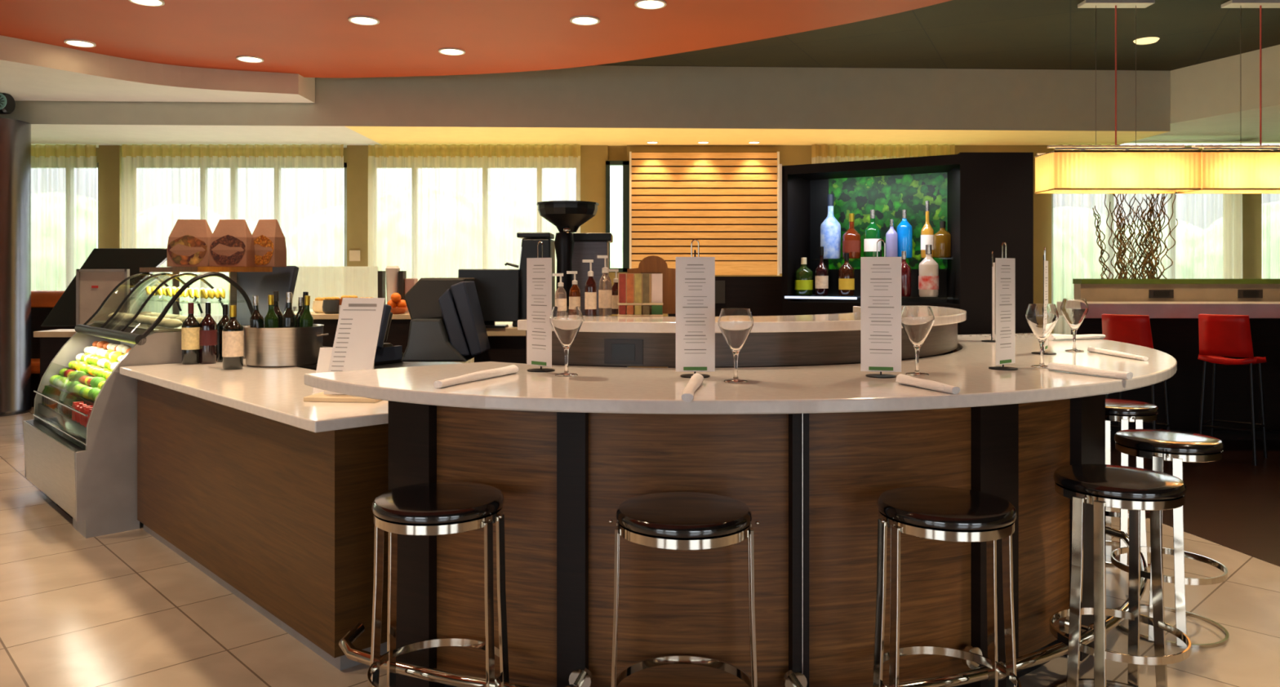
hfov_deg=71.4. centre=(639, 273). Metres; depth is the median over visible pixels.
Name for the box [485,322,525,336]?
countertop
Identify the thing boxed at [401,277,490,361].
cash register
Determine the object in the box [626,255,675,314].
dispenser
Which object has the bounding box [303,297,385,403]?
menu
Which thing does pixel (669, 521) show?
bar stool
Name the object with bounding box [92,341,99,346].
bread roll
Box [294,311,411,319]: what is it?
countertop
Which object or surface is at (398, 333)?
back counter
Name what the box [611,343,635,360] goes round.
outlet
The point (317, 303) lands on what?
pot
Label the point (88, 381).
tomato
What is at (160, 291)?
banana bunch
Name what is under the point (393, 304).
fruit
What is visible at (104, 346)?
bread roll
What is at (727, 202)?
slatted panel
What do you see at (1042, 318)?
goblet
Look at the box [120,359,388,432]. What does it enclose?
countertop
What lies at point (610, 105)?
ceiling
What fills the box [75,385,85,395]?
apple
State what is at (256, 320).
bottle
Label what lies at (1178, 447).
bar stool
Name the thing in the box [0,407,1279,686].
floor
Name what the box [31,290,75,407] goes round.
banquette
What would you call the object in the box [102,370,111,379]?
apple
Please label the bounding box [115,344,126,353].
bun
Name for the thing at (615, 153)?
wall
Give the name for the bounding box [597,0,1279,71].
ceiling
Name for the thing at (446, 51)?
recessed light
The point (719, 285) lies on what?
switch plate
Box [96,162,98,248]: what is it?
window
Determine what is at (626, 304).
rack
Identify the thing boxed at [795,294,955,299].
shelf
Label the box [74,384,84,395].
apple
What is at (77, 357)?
bun
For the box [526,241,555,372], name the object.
menu stand
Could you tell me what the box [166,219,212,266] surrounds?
bag
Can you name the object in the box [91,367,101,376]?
apple
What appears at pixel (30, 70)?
ceiling
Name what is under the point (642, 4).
recessed light
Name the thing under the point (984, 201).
bar cabinet
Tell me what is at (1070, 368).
rolled napkin
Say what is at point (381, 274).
dispenser
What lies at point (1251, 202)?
wall pier
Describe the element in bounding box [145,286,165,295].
banana bunch
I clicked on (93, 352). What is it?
bun
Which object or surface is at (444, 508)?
bar stool
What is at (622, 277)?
packet
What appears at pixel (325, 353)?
tent card
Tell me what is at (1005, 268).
menu stand
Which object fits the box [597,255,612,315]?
syrup bottle
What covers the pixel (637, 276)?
packet
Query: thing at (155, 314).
roll
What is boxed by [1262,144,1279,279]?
curtain
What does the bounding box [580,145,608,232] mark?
wall pier
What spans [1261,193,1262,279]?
window
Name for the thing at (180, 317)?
roll
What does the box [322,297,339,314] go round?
pot
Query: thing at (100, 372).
apple
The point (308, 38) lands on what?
ceiling
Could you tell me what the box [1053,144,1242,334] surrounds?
curtain
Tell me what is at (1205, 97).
ceiling
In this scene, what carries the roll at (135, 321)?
on the display case
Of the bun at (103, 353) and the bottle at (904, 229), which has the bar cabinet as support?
the bottle at (904, 229)
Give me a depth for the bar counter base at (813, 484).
2.79 m
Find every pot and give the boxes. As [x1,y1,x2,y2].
[312,297,324,313]
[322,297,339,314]
[338,295,357,308]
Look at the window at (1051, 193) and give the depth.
11.08 m
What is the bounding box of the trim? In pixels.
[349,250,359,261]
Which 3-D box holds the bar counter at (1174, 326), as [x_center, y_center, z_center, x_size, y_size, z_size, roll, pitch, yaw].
[6.450,0.830,7.450,5.700,1.176,0.500,0,0,0]
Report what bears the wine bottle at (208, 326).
on the countertop at (277, 394)
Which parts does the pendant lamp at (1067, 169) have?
cord, lamp shade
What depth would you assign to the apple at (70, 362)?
5.83 m
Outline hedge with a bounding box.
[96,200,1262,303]
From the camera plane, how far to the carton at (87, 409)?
4.90 m
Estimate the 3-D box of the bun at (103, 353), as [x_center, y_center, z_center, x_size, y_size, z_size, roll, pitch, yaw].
[-3.353,0.509,5.595,0.059,0.060,0.076,0,0,-18]
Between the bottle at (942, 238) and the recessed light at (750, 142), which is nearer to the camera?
the bottle at (942, 238)
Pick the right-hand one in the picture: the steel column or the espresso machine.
the espresso machine
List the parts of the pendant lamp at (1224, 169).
lamp shade, cord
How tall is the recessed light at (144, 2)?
0.012 m
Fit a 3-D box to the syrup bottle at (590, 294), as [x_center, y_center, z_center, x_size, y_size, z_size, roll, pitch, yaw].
[-0.214,0.060,3.780,0.059,0.239,0.049,0,0,0]
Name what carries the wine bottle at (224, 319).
on the countertop at (277, 394)
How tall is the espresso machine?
0.570 m
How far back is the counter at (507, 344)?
5.29 m
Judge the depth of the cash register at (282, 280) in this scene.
6.05 m
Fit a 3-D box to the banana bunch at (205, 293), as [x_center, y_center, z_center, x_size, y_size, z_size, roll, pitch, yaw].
[-2.568,0.119,5.351,0.149,0.064,0.167,0,0,-44]
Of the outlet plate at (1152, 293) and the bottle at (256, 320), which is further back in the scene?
the outlet plate at (1152, 293)
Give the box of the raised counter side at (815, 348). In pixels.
[525,323,957,367]
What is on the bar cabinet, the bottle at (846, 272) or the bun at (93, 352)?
the bottle at (846, 272)
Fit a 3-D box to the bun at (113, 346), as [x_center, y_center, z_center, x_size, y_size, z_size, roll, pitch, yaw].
[-3.316,0.470,5.640,0.062,0.049,0.048,0,0,-11]
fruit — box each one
[386,299,396,307]
[391,293,400,302]
[396,299,406,307]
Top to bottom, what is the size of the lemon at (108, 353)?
0.064 m
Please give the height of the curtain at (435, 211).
2.915 m
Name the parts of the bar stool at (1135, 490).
leg, leg, seat, leg, leg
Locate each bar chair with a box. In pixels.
[1101,314,1169,431]
[1197,314,1266,466]
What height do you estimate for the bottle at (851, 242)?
0.301 m
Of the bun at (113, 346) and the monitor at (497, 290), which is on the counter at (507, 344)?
the monitor at (497, 290)
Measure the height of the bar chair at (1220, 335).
1.115 m
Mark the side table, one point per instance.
(51, 341)
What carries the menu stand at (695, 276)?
on the countertop at (830, 388)
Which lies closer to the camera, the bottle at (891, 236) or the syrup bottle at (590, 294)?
the syrup bottle at (590, 294)
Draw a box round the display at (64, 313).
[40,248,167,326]
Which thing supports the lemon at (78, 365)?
in the display case
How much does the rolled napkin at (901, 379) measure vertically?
0.030 m
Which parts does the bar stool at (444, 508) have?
leg, leg, seat, leg, leg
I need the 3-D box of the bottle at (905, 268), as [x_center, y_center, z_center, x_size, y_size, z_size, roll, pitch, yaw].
[1.652,0.001,5.579,0.088,0.284,0.086,0,0,-8]
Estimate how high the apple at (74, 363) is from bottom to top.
0.060 m
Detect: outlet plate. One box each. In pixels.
[604,339,643,364]
[1148,289,1173,297]
[1237,289,1262,297]
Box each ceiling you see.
[0,0,951,77]
[0,35,315,102]
[0,65,1170,147]
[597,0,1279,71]
[1125,44,1279,143]
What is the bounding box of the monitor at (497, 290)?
[457,269,519,328]
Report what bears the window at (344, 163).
in the wall at (344, 153)
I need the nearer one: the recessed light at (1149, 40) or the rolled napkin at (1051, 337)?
the rolled napkin at (1051, 337)
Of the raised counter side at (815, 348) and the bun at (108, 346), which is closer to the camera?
the raised counter side at (815, 348)
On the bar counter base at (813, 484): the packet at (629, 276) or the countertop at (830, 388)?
the countertop at (830, 388)
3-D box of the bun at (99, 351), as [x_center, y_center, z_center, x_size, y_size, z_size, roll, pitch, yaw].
[-3.452,0.509,5.718,0.059,0.060,0.076,0,0,-24]
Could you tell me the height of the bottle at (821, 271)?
0.320 m
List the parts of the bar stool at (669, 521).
leg, leg, seat, leg, leg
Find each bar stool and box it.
[367,481,509,686]
[608,492,759,686]
[872,486,1021,686]
[1049,464,1191,686]
[1105,398,1159,568]
[1111,429,1229,648]
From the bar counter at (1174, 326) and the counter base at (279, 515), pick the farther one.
the bar counter at (1174, 326)
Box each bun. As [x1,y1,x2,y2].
[75,353,84,361]
[85,346,93,353]
[90,346,100,355]
[96,348,106,355]
[97,358,107,368]
[100,350,108,358]
[101,360,106,368]
[106,342,114,350]
[110,343,119,351]
[110,362,118,371]
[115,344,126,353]
[121,345,130,354]
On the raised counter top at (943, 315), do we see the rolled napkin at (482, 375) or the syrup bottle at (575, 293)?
the syrup bottle at (575, 293)
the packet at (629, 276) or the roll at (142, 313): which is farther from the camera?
the roll at (142, 313)
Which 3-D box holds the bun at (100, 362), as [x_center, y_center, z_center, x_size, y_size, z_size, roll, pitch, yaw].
[-3.318,0.555,5.512,0.058,0.059,0.074,0,0,32]
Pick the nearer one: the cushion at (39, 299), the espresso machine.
the espresso machine
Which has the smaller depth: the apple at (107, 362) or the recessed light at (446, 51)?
the apple at (107, 362)
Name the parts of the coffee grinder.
adjust knob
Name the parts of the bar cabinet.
edge trim, panel, rail, panel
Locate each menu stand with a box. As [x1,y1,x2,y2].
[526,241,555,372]
[675,239,715,377]
[860,239,901,378]
[981,251,995,342]
[988,241,1017,370]
[1031,247,1056,355]
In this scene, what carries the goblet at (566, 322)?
on the countertop at (830, 388)
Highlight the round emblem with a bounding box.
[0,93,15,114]
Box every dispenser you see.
[377,271,406,304]
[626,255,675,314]
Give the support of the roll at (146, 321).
on the display case
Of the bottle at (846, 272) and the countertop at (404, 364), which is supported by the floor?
the countertop at (404, 364)
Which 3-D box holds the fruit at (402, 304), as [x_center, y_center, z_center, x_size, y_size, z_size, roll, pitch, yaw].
[-1.891,0.245,7.080,0.080,0.076,0.080,0,0,0]
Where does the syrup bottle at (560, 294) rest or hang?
on the raised counter top at (943, 315)
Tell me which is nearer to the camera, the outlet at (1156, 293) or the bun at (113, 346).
the bun at (113, 346)
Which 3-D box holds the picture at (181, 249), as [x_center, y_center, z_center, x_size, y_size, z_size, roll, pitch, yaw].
[-2.939,-0.154,5.788,0.248,0.195,0.010,0,0,-3]
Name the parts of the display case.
panel, rail, rail, glass, panel, foot plate, glass frame, glass, panel, glass frame, panel, glass frame, roof post, glass frame, roof post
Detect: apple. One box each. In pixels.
[49,375,60,386]
[62,379,70,389]
[68,360,75,368]
[70,370,79,378]
[71,360,80,370]
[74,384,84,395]
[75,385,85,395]
[80,353,89,362]
[80,364,88,372]
[82,387,93,399]
[84,364,93,374]
[85,355,95,364]
[88,355,97,364]
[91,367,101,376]
[92,355,105,366]
[93,368,102,377]
[96,368,109,377]
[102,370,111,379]
[103,359,118,368]
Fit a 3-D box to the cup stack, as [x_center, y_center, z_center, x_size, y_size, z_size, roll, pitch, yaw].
[-2.012,0.117,7.250,0.114,0.362,0.114,0,0,0]
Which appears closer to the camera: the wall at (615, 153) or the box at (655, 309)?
the box at (655, 309)
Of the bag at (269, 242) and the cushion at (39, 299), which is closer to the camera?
the bag at (269, 242)
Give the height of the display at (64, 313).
1.634 m
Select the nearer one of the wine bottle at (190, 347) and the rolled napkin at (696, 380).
the rolled napkin at (696, 380)
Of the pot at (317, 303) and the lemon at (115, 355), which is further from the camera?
the pot at (317, 303)
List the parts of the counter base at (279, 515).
kick plate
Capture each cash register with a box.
[227,266,298,325]
[373,304,404,365]
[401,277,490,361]
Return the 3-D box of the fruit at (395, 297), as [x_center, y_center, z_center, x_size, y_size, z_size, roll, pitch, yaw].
[-1.931,0.190,7.050,0.080,0.076,0.080,0,0,0]
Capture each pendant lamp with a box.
[1034,0,1201,193]
[1178,0,1279,193]
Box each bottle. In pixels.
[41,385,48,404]
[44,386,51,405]
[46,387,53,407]
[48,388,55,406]
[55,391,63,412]
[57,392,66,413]
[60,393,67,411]
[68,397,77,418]
[181,302,199,364]
[199,302,217,364]
[217,304,229,362]
[222,305,243,369]
[249,295,263,328]
[264,294,278,328]
[273,291,283,328]
[281,292,295,328]
[295,297,302,327]
[297,291,308,327]
[299,295,313,327]
[552,273,566,306]
[566,271,580,307]
[582,259,596,315]
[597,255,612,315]
[608,269,618,314]
[795,257,813,295]
[815,246,828,295]
[820,194,840,258]
[838,253,854,295]
[842,213,861,258]
[863,209,881,257]
[885,219,897,257]
[896,209,912,257]
[901,251,911,296]
[918,244,938,297]
[920,200,933,257]
[933,221,951,257]
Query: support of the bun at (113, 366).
in the display case
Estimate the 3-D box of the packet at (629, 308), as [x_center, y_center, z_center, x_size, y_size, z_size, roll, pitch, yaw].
[-0.041,0.152,3.735,0.028,0.038,0.030,0,0,0]
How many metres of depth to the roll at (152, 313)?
6.04 m
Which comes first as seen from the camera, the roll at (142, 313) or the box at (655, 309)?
the box at (655, 309)
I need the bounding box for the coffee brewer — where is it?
[504,232,555,327]
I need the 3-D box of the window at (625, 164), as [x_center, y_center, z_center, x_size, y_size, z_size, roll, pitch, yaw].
[-0.271,-0.690,10.820,0.287,1.350,0.100,0,0,0]
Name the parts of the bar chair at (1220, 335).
leg, leg, backrest, seat, leg, leg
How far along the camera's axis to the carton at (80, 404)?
5.05 m
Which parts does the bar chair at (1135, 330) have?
leg, backrest, leg, leg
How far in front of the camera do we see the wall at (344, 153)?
11.02 m
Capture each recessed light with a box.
[63,39,96,47]
[128,0,164,6]
[235,55,263,62]
[348,15,379,25]
[438,47,465,55]
[569,15,599,25]
[634,0,666,9]
[646,141,658,143]
[697,141,709,143]
[748,141,759,143]
[1133,36,1159,44]
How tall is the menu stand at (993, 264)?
0.466 m
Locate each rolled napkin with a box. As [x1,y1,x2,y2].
[433,364,519,388]
[681,373,703,402]
[895,373,959,394]
[1047,362,1133,379]
[1048,334,1105,340]
[1087,346,1148,360]
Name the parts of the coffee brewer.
brewer lid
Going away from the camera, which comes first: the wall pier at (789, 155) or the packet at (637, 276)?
the packet at (637, 276)
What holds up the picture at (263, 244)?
attached to the bag at (269, 242)
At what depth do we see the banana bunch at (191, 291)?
5.45 m
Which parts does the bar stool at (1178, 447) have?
leg, leg, seat, leg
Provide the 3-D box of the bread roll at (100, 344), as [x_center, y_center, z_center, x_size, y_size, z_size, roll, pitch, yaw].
[-3.508,0.468,5.824,0.060,0.054,0.077,0,0,29]
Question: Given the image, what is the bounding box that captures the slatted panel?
[629,151,779,275]
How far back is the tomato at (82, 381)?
5.42 m
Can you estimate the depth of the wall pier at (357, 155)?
10.80 m
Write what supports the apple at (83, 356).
in the display case
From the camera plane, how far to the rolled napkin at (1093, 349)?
3.74 m
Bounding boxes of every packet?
[618,273,626,302]
[618,305,626,314]
[626,273,633,302]
[626,305,633,314]
[635,273,641,302]
[635,305,641,314]
[642,273,649,302]
[642,305,649,314]
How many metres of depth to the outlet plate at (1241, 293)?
7.71 m
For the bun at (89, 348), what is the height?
0.057 m
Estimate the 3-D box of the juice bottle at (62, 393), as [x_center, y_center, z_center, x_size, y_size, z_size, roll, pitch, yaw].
[-3.501,0.784,5.412,0.054,0.120,0.053,0,0,-35]
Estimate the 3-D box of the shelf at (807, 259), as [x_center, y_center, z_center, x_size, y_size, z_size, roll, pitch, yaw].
[1.585,-0.093,5.829,1.056,0.012,0.160,0,0,31]
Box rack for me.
[617,273,662,316]
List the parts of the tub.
handle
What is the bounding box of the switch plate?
[715,280,724,303]
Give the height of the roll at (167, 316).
0.055 m
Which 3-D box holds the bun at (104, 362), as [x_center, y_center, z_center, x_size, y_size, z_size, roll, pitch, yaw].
[-3.254,0.556,5.438,0.055,0.057,0.071,0,0,-17]
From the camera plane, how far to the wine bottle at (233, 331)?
4.72 m
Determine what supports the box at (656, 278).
in the rack
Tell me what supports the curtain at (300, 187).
hanging from the ceiling at (610, 105)
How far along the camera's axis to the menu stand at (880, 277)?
3.01 m
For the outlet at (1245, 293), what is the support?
attached to the wall at (1091, 290)
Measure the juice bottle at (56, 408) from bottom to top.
0.120 m
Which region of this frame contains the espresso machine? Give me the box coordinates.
[572,232,613,315]
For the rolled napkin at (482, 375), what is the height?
0.029 m
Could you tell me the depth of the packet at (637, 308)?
3.72 m
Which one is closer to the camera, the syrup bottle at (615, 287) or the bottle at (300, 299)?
the syrup bottle at (615, 287)
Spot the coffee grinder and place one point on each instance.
(567, 216)
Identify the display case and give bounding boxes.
[23,266,272,538]
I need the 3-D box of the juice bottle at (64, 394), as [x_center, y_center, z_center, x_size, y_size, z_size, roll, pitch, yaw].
[-3.456,0.784,5.365,0.054,0.120,0.053,0,0,14]
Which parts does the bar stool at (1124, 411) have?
leg, leg, seat, leg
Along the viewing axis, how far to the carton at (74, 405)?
5.12 m
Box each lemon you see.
[75,361,87,371]
[88,365,98,375]
[97,381,105,389]
[105,350,114,359]
[107,362,114,370]
[110,351,123,361]
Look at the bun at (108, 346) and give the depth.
5.68 m
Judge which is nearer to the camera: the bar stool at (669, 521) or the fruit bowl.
the bar stool at (669, 521)
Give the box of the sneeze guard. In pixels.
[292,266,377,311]
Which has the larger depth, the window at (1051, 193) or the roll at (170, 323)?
the window at (1051, 193)
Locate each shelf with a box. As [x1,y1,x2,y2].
[93,320,245,332]
[133,297,246,303]
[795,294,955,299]
[806,257,948,261]
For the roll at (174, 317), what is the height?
0.055 m
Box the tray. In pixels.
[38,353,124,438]
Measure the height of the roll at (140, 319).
0.055 m
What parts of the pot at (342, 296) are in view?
pot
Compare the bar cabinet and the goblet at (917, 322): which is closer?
the goblet at (917, 322)
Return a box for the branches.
[1092,193,1177,279]
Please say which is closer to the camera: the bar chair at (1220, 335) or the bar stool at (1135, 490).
the bar stool at (1135, 490)
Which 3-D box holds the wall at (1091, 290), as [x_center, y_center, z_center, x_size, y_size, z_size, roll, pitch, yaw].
[6.558,0.733,7.780,5.483,1.374,0.160,0,0,0]
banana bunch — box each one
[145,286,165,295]
[155,286,175,296]
[165,287,188,297]
[175,287,197,297]
[187,288,209,298]
[200,288,225,299]
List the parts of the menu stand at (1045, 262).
rod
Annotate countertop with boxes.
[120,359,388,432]
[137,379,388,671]
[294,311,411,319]
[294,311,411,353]
[296,346,459,370]
[304,333,1177,414]
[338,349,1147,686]
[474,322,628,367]
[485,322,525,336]
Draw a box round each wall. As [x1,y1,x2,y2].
[95,147,1053,333]
[608,146,626,315]
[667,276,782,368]
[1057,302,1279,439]
[1072,279,1279,302]
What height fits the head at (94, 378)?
0.071 m
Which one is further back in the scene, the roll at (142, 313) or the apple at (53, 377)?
the roll at (142, 313)
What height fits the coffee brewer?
0.565 m
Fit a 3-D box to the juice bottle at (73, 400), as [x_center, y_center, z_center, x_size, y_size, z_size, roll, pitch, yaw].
[-3.313,0.784,5.216,0.053,0.120,0.054,0,0,-29]
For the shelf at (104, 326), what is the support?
attached to the display case
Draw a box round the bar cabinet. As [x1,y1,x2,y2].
[777,152,1033,366]
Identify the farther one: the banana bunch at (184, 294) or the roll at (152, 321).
the banana bunch at (184, 294)
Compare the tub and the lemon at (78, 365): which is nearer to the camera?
the tub
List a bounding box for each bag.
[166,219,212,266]
[208,219,254,266]
[252,219,286,266]
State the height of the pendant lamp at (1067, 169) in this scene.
1.550 m
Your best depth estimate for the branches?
8.09 m
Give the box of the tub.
[243,324,328,367]
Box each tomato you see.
[79,375,88,385]
[86,377,93,386]
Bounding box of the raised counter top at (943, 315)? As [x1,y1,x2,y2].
[517,305,966,333]
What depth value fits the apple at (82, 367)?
5.59 m
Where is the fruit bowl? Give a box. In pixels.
[391,306,408,314]
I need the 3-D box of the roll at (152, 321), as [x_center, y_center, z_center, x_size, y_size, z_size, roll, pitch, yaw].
[-2.897,0.289,5.364,0.110,0.055,0.075,0,0,-1]
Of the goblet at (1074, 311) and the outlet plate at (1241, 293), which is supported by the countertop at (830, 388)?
the goblet at (1074, 311)
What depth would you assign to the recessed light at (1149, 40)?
8.43 m
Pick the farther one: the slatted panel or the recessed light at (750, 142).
the slatted panel
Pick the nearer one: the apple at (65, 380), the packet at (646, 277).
the packet at (646, 277)
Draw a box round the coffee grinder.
[536,200,599,306]
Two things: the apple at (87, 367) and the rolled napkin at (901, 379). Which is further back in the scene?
the apple at (87, 367)
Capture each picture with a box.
[167,235,207,264]
[209,235,245,264]
[253,235,273,265]
[828,172,946,269]
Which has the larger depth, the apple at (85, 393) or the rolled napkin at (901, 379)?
the apple at (85, 393)
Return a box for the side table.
[33,328,75,382]
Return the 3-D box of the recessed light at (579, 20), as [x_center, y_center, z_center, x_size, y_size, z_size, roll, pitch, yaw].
[-0.434,-1.994,7.018,0.236,0.012,0.236,0,0,0]
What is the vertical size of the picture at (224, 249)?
0.193 m
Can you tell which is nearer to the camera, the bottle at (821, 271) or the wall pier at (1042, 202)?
the bottle at (821, 271)
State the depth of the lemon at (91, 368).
5.46 m
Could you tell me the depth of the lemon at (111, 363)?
5.30 m
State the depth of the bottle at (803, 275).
5.87 m
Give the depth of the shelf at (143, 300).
5.57 m
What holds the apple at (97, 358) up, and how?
in the display case
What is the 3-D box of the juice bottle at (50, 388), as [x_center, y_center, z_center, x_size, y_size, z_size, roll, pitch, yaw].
[-3.739,0.784,5.660,0.054,0.120,0.053,0,0,-9]
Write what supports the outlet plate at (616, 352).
attached to the raised counter side at (815, 348)
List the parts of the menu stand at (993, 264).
rod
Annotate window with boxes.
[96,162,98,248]
[343,162,346,266]
[605,160,629,272]
[1051,193,1172,303]
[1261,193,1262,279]
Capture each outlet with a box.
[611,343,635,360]
[1154,291,1169,296]
[1243,291,1258,296]
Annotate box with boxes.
[404,278,417,312]
[651,273,662,302]
[651,305,662,314]
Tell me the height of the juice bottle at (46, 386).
0.120 m
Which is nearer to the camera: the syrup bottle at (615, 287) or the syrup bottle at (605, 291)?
the syrup bottle at (605, 291)
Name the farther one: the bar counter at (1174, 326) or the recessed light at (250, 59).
the recessed light at (250, 59)
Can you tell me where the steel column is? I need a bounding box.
[0,117,31,417]
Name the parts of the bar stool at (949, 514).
leg, leg, seat, leg, leg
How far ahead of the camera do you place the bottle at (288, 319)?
4.91 m
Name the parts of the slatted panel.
edge trim, edge trim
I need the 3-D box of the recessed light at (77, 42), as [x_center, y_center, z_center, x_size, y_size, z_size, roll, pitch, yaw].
[-4.846,-1.994,7.713,0.236,0.012,0.236,0,0,0]
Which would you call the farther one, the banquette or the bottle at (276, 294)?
the banquette
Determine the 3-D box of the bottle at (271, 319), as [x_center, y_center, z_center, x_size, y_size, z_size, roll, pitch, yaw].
[-2.047,0.269,4.949,0.072,0.302,0.072,-1,1,0]
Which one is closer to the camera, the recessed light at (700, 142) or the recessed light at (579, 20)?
the recessed light at (579, 20)
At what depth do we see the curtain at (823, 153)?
10.68 m
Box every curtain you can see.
[31,144,96,290]
[121,144,343,322]
[368,144,580,363]
[811,144,955,164]
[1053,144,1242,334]
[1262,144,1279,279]
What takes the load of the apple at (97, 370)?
in the display case
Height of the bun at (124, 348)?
0.055 m
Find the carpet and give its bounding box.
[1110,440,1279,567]
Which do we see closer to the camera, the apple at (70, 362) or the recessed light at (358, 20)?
the apple at (70, 362)
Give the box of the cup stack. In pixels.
[385,266,399,306]
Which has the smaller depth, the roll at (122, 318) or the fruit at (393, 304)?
the roll at (122, 318)
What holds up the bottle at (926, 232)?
on the bar cabinet
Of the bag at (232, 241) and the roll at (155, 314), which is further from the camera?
the roll at (155, 314)
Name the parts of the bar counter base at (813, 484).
wood panel, wood panel, foot rail, metal trim, wood panel, kick plate, wood panel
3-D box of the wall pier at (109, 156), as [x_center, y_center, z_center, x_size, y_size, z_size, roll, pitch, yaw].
[-6.434,-0.068,10.980,0.255,2.974,0.360,0,0,0]
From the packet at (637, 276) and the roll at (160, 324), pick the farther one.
the roll at (160, 324)
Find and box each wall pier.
[98,145,121,248]
[346,145,368,266]
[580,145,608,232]
[626,145,811,368]
[954,145,1051,303]
[1242,193,1261,279]
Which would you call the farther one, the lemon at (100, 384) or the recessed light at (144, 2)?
the recessed light at (144, 2)
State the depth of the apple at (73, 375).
5.54 m
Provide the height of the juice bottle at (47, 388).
0.120 m
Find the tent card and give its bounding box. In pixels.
[312,347,333,392]
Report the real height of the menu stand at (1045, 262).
0.466 m
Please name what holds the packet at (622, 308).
on the raised counter top at (943, 315)
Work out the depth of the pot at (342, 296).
7.05 m
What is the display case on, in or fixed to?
on the floor
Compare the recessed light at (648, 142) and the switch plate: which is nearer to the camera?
the switch plate
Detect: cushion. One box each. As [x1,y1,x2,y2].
[31,290,65,307]
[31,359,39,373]
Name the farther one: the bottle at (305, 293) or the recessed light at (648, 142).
the recessed light at (648, 142)
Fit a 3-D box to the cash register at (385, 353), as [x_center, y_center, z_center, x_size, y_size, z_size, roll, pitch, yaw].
[-1.614,0.354,5.250,0.340,0.351,0.338,0,0,29]
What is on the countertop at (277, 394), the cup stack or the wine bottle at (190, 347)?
the wine bottle at (190, 347)
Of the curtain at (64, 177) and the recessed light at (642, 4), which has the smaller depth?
the recessed light at (642, 4)
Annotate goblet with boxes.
[549,306,582,377]
[718,308,753,383]
[901,306,934,376]
[1025,303,1058,368]
[1060,298,1088,351]
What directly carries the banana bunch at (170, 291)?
on the display case
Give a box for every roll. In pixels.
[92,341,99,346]
[97,341,108,348]
[102,342,110,350]
[119,313,131,321]
[133,315,143,323]
[136,315,151,324]
[139,311,151,315]
[142,316,157,324]
[144,311,155,315]
[149,317,159,326]
[150,312,160,316]
[158,318,170,327]
[162,319,182,328]
[164,314,175,318]
[168,315,181,319]
[175,315,187,323]
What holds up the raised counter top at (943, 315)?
on the raised counter side at (815, 348)
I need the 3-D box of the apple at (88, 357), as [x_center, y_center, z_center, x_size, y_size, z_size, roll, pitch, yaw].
[-3.498,0.552,5.692,0.070,0.064,0.071,0,0,43]
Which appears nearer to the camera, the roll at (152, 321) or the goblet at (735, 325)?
the goblet at (735, 325)
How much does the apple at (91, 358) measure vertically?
0.067 m
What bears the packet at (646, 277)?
in the rack
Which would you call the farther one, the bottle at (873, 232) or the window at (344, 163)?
the window at (344, 163)

